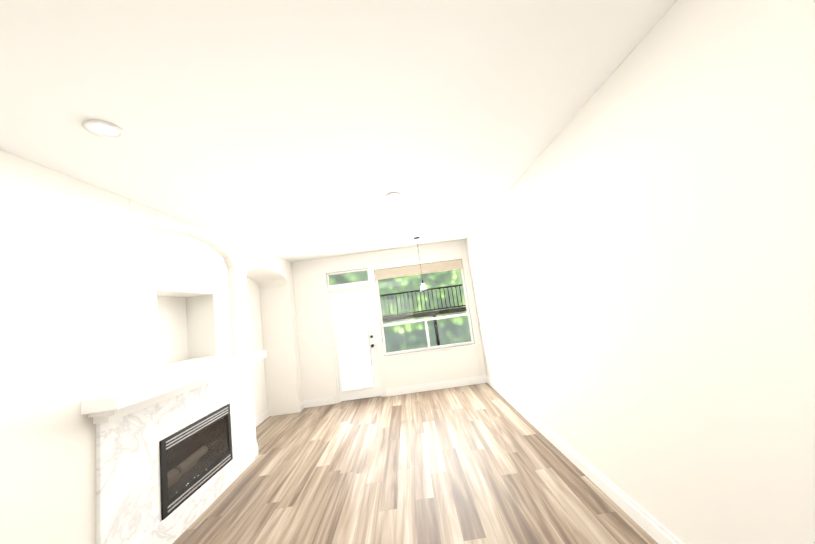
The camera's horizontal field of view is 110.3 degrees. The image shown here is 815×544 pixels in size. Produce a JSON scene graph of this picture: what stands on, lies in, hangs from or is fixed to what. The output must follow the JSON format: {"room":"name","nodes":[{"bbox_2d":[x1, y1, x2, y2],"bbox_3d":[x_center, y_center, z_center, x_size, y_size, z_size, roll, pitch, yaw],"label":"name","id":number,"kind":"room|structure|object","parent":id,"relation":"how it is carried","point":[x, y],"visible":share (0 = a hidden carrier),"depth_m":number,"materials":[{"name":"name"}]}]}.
{"room":"living room","nodes":[
{"label":"living room","id":0,"kind":"room"},
{"bbox_2d":[0,0,676,261],"bbox_3d":[-0.729,-1.099,0.230,4.066,0.100,11.170,-7,-7,-1],"label":"ceiling","id":1,"kind":"structure","parent":0,"point":[294,130],"depth_m":1.52,"materials":[{"name":"white paint"}]},
{"bbox_2d":[82,120,126,139],"bbox_3d":[-1.628,-0.766,1.529,0.164,0.012,0.164,-7,-7,-1],"label":"recessed light","id":2,"kind":"object","parent":1,"relation":"in","point":[104,129],"visible":0.98,"depth_m":1.53,"materials":[{"name":"white plastic"}]},
{"bbox_2d":[386,192,400,199],"bbox_3d":[-0.148,-0.791,2.950,0.164,0.012,0.164,-7,-7,-1],"label":"recessed light","id":3,"kind":"object","parent":1,"relation":"in","point":[393,195],"visible":0.98,"depth_m":2.95,"materials":[{"name":"white plastic"}]},
{"bbox_2d":[413,237,426,289],"bbox_3d":[0.218,-0.145,4.889,0.120,0.920,0.120,-7,-7,-1],"label":"pendant light","id":4,"kind":"object","parent":1,"relation":"hanging from","point":[423,287],"visible":1,"depth_m":4.83,"materials":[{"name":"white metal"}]},
{"bbox_2d":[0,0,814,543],"bbox_3d":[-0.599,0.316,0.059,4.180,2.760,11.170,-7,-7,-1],"label":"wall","id":5,"kind":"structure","parent":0,"point":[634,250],"depth_m":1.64,"materials":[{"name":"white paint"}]},
{"bbox_2d":[255,409,268,426],"bbox_3d":[-2.466,2.411,4.328,0.016,0.135,1.430,-7,-7,-1],"label":"baseboard","id":6,"kind":"structure","parent":5,"relation":"attached to","point":[259,419],"depth_m":4.79,"materials":[{"name":"white wood"}]},
{"bbox_2d":[302,396,334,409],"bbox_3d":[-1.643,2.415,5.266,0.585,0.135,0.016,-7,-7,-1],"label":"baseboard","id":7,"kind":"structure","parent":5,"relation":"attached to","point":[326,400],"depth_m":5.26,"materials":[{"name":"white wood"}]},
{"bbox_2d":[327,268,369,286],"bbox_3d":[-1.170,0.118,5.630,0.838,0.276,0.050,-7,-7,-1],"label":"transom","id":8,"kind":"object","parent":5,"relation":"attached to","point":[343,272],"visible":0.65,"depth_m":5.62,"materials":[{"name":"white"}]},
{"bbox_2d":[328,286,382,402],"bbox_3d":[-1.004,1.360,5.446,0.838,2.088,0.159,-7,-7,-1],"label":"patio door","id":9,"kind":"structure","parent":5,"relation":"in","point":[376,390],"depth_m":5.42,"materials":[{"name":"white wood"}]},
{"bbox_2d":[333,291,374,390],"bbox_3d":[-1.038,1.311,5.432,0.627,1.812,0.025,-7,-7,-1],"label":"door curtain","id":10,"kind":"object","parent":9,"relation":"hanging from","point":[353,346],"visible":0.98,"depth_m":5.43,"materials":[{"name":"white fabric"}]},
{"bbox_2d":[374,269,475,357],"bbox_3d":[0.317,0.684,5.539,1.786,1.681,0.130,-7,-7,-1],"label":"dining room window","id":11,"kind":"structure","parent":5,"relation":"in","point":[431,348],"depth_m":5.52,"materials":[{"name":"white"}]},
{"bbox_2d":[375,259,462,279],"bbox_3d":[0.221,-0.048,5.595,1.730,0.195,0.014,-7,-7,-1],"label":"shade valance","id":12,"kind":"object","parent":11,"relation":"attached to","point":[417,269],"visible":1,"depth_m":5.59,"materials":[{"name":"beige fabric"}]},
{"bbox_2d":[386,375,485,396],"bbox_3d":[0.538,2.131,5.312,1.893,0.135,0.016,-7,-7,-1],"label":"baseboard","id":13,"kind":"structure","parent":5,"relation":"attached to","point":[478,379],"depth_m":5.31,"materials":[{"name":"white wood"}]},
{"bbox_2d":[486,375,683,543],"bbox_3d":[1.503,1.690,2.714,0.016,0.135,5.290,-7,-7,-1],"label":"baseboard","id":14,"kind":"structure","parent":5,"relation":"attached to","point":[651,526],"depth_m":2.19,"materials":[{"name":"white wood"}]},
{"bbox_2d":[172,383,657,543],"bbox_3d":[-0.491,1.734,-0.112,4.340,0.100,11.170,-7,-7,-1],"label":"floor","id":15,"kind":"structure","parent":0,"point":[484,463],"depth_m":2.61,"materials":[{"name":"brown wood"}]},
{"bbox_2d":[81,350,265,543],"bbox_3d":[-2.079,1.577,2.678,0.630,1.285,1.930,-7,-7,-1],"label":"fireplace","id":16,"kind":"object","parent":15,"relation":"on","point":[176,452],"visible":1,"depth_m":2.30,"materials":[{"name":"white stone"}]},
{"label":"outside","id":17,"kind":"structure","parent":0,"visible":0},
{"bbox_2d":[329,269,470,381],"bbox_3d":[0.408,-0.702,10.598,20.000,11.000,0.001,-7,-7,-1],"label":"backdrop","id":18,"kind":"structure","parent":17,"point":[465,335],"depth_m":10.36,"materials":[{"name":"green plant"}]},
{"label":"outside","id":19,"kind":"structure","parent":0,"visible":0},
{"bbox_2d":[364,284,465,345],"bbox_3d":[0.520,1.860,9.130,7.500,2.580,0.300,-7,-7,-1],"label":"balcony railing","id":20,"kind":"object","parent":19,"point":[430,312],"depth_m":9.07,"materials":[{"name":"brown metal"}]}
]}

